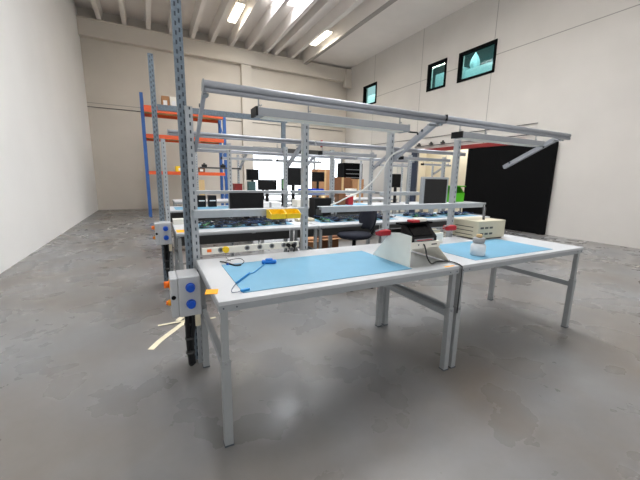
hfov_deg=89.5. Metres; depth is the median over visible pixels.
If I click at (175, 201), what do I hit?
workbench
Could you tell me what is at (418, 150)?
rail
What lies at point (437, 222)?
workbench
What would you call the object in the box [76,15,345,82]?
ceiling beam
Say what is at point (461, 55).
window
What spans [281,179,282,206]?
monitor
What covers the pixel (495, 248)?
mat
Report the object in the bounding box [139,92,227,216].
rack
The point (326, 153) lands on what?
lamp
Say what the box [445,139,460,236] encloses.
upright
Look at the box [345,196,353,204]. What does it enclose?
carton
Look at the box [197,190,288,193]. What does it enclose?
shelf
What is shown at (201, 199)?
box
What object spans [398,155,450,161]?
lamp
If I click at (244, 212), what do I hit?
shelf
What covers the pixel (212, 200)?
box
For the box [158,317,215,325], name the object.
strap
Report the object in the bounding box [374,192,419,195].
shelf
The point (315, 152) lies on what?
trim
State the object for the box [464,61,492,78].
cabinet
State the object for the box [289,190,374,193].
shelf
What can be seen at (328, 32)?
ceiling lamp
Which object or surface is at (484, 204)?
workbench
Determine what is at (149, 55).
post
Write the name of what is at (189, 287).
outlet
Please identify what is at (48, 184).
wall
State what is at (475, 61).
vase
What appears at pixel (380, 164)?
lamp
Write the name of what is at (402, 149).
cable
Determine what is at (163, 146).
upright
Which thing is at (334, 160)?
upright
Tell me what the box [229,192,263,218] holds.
monitor
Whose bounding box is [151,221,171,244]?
box
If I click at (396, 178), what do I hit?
monitor
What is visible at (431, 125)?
support arm
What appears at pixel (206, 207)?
mat
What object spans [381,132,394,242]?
upright
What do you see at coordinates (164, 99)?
carton
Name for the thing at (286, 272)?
mat
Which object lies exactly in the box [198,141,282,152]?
lamp
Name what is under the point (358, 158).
rail
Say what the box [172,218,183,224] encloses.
box
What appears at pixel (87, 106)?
conduit
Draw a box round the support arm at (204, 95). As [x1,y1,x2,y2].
[194,88,208,151]
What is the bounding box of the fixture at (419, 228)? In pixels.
[375,217,456,241]
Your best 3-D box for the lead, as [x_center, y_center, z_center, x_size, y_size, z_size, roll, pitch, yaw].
[-0.648,0.124,2.255,0.125,0.051,0.352,-7,13,-36]
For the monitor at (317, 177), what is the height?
0.780 m
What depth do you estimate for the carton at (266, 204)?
6.43 m
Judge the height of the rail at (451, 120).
0.064 m
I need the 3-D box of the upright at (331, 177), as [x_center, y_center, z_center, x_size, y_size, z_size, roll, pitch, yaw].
[0.173,-0.492,5.143,0.058,1.820,0.058,-4,12,-27]
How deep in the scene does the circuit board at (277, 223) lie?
4.08 m
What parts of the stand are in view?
leg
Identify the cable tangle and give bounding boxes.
[198,216,291,225]
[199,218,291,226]
[316,213,392,219]
[404,212,435,215]
[440,210,471,213]
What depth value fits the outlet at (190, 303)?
2.07 m
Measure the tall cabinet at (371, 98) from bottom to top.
1.750 m
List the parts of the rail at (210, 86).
plate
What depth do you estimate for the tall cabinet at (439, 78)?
12.63 m
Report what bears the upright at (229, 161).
on the floor
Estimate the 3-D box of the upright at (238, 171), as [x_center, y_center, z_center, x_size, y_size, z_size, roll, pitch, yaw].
[-1.727,-0.869,6.893,0.048,1.840,0.048,-4,12,-27]
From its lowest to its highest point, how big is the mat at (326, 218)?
0.003 m
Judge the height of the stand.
0.219 m
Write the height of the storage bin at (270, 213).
0.060 m
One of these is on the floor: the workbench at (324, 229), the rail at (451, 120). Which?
the workbench at (324, 229)
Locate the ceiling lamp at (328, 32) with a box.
[310,29,332,45]
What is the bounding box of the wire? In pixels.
[374,123,535,144]
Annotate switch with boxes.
[164,281,169,288]
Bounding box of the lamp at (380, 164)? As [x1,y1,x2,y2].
[379,164,407,167]
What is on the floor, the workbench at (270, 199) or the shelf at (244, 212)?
the workbench at (270, 199)
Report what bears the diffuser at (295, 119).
attached to the lamp at (260, 112)
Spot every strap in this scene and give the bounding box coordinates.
[148,317,184,349]
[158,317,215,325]
[231,258,276,292]
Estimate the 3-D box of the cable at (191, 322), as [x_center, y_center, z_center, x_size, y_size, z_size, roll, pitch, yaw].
[-0.889,0.702,2.257,0.097,0.477,0.209,-4,12,-27]
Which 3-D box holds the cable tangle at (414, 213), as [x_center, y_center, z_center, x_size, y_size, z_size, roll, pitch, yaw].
[1.653,-0.434,5.347,0.491,0.044,0.423,-4,12,-27]
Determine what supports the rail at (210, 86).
attached to the support arm at (204, 95)
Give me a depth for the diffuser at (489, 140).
2.72 m
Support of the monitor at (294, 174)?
on the workbench at (262, 241)
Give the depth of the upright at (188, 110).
2.20 m
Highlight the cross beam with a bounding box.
[157,104,286,147]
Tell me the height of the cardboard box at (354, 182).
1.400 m
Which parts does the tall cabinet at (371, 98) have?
door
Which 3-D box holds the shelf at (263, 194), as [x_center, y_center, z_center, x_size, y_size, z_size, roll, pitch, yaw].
[-0.440,-1.045,7.439,2.600,0.030,0.120,-4,12,-27]
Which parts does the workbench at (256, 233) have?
leg, leg, panel, frame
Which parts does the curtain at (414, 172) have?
sliding panel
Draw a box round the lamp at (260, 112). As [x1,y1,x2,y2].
[251,99,417,134]
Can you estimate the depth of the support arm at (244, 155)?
6.55 m
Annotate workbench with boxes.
[170,205,260,243]
[172,199,227,205]
[172,218,317,270]
[196,241,459,447]
[250,205,333,243]
[263,198,291,201]
[294,215,407,250]
[334,202,393,214]
[354,197,396,213]
[374,202,442,232]
[381,234,582,367]
[389,212,489,227]
[421,201,485,232]
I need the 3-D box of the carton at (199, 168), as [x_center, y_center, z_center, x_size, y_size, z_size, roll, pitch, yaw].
[-4.389,-2.567,11.905,0.220,0.200,0.502,-4,12,-27]
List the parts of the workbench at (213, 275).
leg, leg, power strip, frame, leg, leg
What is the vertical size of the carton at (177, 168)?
0.220 m
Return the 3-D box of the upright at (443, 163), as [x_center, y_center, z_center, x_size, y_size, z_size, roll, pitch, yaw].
[2.317,-0.658,6.231,0.058,1.820,0.058,-4,12,-27]
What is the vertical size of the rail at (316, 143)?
0.063 m
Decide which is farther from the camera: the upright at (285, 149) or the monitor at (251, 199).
the upright at (285, 149)
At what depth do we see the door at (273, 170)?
16.18 m
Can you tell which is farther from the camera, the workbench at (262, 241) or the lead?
the workbench at (262, 241)
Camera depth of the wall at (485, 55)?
12.87 m
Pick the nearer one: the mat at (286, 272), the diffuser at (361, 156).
the mat at (286, 272)
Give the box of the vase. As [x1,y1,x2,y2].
[470,52,479,67]
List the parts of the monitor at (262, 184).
casing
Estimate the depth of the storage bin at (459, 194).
9.39 m
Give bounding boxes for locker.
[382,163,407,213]
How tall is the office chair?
1.034 m
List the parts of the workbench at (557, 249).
leg, leg, leg, frame, leg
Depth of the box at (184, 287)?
2.07 m
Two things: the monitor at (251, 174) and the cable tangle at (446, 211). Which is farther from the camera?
the monitor at (251, 174)
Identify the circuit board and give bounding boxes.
[213,224,228,227]
[274,222,286,224]
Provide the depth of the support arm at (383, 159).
5.20 m
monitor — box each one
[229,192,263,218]
[246,169,258,180]
[258,180,276,200]
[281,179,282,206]
[288,167,300,204]
[312,172,324,196]
[391,174,400,202]
[419,177,448,214]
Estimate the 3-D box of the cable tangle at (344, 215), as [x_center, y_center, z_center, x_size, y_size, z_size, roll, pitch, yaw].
[0.505,-0.359,4.833,1.184,0.045,0.497,-4,12,-27]
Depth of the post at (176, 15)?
2.15 m
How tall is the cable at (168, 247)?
0.477 m
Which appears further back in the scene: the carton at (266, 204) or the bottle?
the carton at (266, 204)
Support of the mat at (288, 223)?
on the workbench at (256, 233)
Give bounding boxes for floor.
[0,208,639,479]
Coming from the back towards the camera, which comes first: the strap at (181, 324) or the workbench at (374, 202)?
the workbench at (374, 202)
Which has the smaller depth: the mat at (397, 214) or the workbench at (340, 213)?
the mat at (397, 214)
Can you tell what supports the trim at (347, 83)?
attached to the wall at (572, 67)
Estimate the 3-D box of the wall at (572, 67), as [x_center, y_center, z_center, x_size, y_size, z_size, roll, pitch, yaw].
[5.873,-3.906,9.016,0.250,7.300,19.750,-4,12,-27]
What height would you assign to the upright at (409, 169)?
1.820 m
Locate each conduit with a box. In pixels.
[87,106,336,130]
[417,134,526,146]
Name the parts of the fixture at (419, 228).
plate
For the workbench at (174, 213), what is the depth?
6.31 m
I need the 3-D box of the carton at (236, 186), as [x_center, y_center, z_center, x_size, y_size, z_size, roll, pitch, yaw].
[-1.606,-0.869,6.309,0.144,0.460,0.204,-4,12,-27]
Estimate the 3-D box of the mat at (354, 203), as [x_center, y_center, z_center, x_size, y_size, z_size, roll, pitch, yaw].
[0.461,-0.817,7.469,1.400,0.003,0.580,-4,12,-27]
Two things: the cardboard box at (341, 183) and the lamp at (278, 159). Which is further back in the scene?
the cardboard box at (341, 183)
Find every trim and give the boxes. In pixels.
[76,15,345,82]
[240,64,252,189]
[253,146,329,154]
[304,0,396,64]
[343,69,351,88]
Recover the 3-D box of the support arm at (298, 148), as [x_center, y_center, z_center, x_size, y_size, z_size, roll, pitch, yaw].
[-0.375,-1.171,4.440,0.114,0.327,0.590,-4,12,-27]
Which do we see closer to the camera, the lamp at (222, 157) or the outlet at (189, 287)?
the outlet at (189, 287)
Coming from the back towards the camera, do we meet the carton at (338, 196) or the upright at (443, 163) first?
the carton at (338, 196)
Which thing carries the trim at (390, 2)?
attached to the ceiling
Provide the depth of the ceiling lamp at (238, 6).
11.17 m
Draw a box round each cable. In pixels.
[163,244,171,276]
[184,314,200,365]
[330,149,403,205]
[424,244,462,312]
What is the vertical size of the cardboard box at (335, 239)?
0.440 m
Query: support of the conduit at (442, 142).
attached to the wall at (572, 67)
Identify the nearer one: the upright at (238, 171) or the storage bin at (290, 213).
the storage bin at (290, 213)
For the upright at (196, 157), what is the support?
on the floor
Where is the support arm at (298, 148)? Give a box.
[287,145,300,167]
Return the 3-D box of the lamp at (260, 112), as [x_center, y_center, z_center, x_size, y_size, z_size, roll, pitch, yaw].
[0.188,-0.776,2.057,1.249,0.108,0.104,-4,12,-27]
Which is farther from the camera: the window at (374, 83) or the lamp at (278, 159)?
the window at (374, 83)
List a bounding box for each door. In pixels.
[253,153,341,203]
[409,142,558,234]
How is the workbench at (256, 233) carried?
on the floor
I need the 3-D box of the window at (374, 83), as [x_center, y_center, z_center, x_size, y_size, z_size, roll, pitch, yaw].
[2.393,-6.849,15.245,0.150,0.920,1.060,-4,12,-27]
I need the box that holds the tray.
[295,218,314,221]
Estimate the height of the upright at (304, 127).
1.230 m
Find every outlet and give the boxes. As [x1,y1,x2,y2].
[185,283,194,292]
[186,299,195,308]
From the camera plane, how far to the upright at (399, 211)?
8.81 m
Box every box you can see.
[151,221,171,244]
[164,268,201,317]
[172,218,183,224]
[197,195,205,206]
[207,195,216,206]
[308,237,322,247]
[311,169,329,197]
[317,235,340,248]
[334,177,350,197]
[351,179,363,202]
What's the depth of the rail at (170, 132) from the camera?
3.76 m
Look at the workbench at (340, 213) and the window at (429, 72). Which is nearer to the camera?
the workbench at (340, 213)
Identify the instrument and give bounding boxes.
[452,206,505,237]
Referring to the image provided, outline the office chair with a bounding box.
[337,211,376,291]
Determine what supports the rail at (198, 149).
attached to the support arm at (244, 155)
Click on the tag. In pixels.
(208, 291)
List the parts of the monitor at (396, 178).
casing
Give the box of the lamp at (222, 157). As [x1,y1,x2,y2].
[221,154,272,161]
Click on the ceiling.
(275, 25)
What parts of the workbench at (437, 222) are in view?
panel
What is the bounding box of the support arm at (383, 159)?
[373,151,395,169]
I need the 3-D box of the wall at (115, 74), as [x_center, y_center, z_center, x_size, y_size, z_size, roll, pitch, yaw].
[-3.757,-5.296,14.874,11.400,7.500,0.250,-4,12,-27]
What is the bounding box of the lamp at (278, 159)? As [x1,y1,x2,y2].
[276,158,321,163]
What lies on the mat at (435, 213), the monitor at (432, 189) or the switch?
the monitor at (432, 189)
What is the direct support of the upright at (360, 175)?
on the floor
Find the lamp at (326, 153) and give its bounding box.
[318,147,376,157]
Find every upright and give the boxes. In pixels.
[160,139,173,270]
[184,105,202,362]
[195,153,199,221]
[227,143,234,256]
[237,155,239,183]
[283,147,287,251]
[300,123,308,250]
[328,150,334,247]
[333,160,334,200]
[358,161,361,202]
[366,152,373,244]
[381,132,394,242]
[398,163,403,213]
[405,155,412,212]
[436,157,445,228]
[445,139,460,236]
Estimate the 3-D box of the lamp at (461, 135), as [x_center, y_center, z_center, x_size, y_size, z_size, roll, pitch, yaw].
[1.616,-0.886,2.782,1.249,0.108,0.104,-4,12,-27]
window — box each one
[363,82,376,103]
[426,58,447,91]
[457,38,497,82]
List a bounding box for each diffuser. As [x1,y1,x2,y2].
[200,148,277,152]
[260,116,402,132]
[325,155,372,157]
[458,138,536,146]
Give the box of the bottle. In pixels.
[470,234,485,255]
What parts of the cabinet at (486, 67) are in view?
door, door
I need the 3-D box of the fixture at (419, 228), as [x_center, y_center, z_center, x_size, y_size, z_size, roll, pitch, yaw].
[0.786,-0.088,2.375,0.806,0.167,0.250,-4,12,-27]
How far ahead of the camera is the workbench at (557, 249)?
2.90 m
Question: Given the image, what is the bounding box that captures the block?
[432,229,442,242]
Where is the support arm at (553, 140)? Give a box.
[503,138,563,168]
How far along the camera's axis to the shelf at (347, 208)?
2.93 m
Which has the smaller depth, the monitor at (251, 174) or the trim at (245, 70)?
the monitor at (251, 174)
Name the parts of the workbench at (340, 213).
panel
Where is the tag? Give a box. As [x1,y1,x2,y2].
[205,289,218,294]
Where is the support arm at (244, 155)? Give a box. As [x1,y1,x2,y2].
[239,154,246,168]
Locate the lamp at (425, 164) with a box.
[421,161,450,166]
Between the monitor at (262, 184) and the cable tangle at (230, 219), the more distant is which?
the monitor at (262, 184)
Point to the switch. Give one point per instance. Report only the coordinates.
(166, 283)
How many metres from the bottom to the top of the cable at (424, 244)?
0.507 m
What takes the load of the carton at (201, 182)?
on the workbench at (175, 201)
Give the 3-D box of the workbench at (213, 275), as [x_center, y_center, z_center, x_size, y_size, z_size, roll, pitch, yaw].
[0.036,0.512,2.346,1.633,0.879,0.910,-4,12,-27]
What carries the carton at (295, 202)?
on the workbench at (262, 241)
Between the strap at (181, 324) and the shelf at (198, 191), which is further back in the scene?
the shelf at (198, 191)
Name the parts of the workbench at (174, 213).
panel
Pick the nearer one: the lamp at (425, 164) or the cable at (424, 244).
the cable at (424, 244)
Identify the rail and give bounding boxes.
[167,129,313,145]
[197,148,282,155]
[201,78,446,123]
[288,153,356,159]
[314,141,416,152]
[357,157,414,162]
[416,149,465,155]
[440,115,570,139]
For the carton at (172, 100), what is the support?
on the rack
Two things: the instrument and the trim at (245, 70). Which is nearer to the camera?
the instrument
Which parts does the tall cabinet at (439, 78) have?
door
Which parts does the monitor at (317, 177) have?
casing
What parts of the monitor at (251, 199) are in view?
casing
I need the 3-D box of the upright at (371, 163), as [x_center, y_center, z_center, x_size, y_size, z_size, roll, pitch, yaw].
[0.840,-0.544,5.481,0.058,1.820,0.058,-4,12,-27]
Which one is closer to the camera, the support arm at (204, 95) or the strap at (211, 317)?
the support arm at (204, 95)
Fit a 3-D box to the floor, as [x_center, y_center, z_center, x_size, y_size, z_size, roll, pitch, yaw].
[-0.005,-0.061,8.281,11.800,0.200,22.500,-4,12,-27]
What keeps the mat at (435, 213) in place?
on the workbench at (437, 222)
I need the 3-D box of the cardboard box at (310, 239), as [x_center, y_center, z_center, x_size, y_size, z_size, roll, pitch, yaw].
[-0.152,0.174,5.352,0.220,0.420,0.400,-4,12,-27]
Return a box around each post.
[147,53,168,280]
[170,0,197,358]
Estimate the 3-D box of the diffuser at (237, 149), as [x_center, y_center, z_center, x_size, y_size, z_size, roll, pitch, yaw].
[-0.929,-1.052,3.785,0.900,0.004,0.084,-4,12,-27]
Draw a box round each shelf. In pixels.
[192,207,305,217]
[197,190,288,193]
[200,167,240,169]
[263,194,349,195]
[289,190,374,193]
[317,202,482,212]
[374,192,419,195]
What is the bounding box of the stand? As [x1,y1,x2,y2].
[373,232,448,267]
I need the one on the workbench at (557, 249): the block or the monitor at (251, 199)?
the block
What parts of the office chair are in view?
seat, backrest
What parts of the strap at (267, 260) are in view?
coiled cord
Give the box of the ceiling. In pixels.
[74,0,475,68]
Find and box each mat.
[174,206,228,209]
[198,222,292,228]
[222,251,411,292]
[315,218,394,222]
[333,203,367,205]
[396,214,442,217]
[435,213,477,216]
[439,239,550,259]
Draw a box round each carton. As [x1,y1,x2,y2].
[161,96,169,104]
[169,97,176,105]
[175,166,180,171]
[196,180,204,194]
[198,167,204,171]
[233,183,241,189]
[247,181,255,189]
[263,201,280,207]
[292,199,308,206]
[334,193,345,204]
[345,189,356,198]
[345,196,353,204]
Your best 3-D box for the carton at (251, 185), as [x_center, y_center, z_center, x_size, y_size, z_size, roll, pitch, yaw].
[-1.809,-1.302,8.523,0.184,0.480,0.204,-4,12,-27]
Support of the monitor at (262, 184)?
on the workbench at (262, 241)
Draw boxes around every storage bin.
[266,209,285,218]
[283,209,300,218]
[447,185,465,201]
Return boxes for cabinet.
[337,163,362,178]
[367,94,374,103]
[435,67,469,86]
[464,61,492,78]
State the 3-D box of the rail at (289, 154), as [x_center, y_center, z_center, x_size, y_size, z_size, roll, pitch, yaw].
[0.054,-1.811,7.023,1.721,0.063,0.078,-4,12,-27]
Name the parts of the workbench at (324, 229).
panel, frame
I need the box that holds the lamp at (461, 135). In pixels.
[451,126,543,147]
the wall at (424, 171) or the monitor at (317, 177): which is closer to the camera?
the monitor at (317, 177)
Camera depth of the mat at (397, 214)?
5.27 m
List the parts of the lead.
handle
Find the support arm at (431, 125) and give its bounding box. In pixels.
[393,122,442,161]
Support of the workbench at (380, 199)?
on the floor
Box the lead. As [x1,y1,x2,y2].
[220,257,243,265]
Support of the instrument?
on the workbench at (557, 249)
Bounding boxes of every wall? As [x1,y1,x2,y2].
[0,0,98,273]
[77,7,346,209]
[345,0,639,248]
[416,149,467,211]
[432,44,494,87]
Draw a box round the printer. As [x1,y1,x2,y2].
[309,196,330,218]
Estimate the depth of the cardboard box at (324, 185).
11.71 m
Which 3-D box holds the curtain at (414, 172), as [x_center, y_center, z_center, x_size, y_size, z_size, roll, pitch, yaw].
[4.883,-1.862,10.835,0.130,2.570,5.320,-4,12,-27]
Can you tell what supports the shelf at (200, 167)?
attached to the upright at (238, 171)
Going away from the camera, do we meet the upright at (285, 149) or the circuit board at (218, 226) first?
the circuit board at (218, 226)

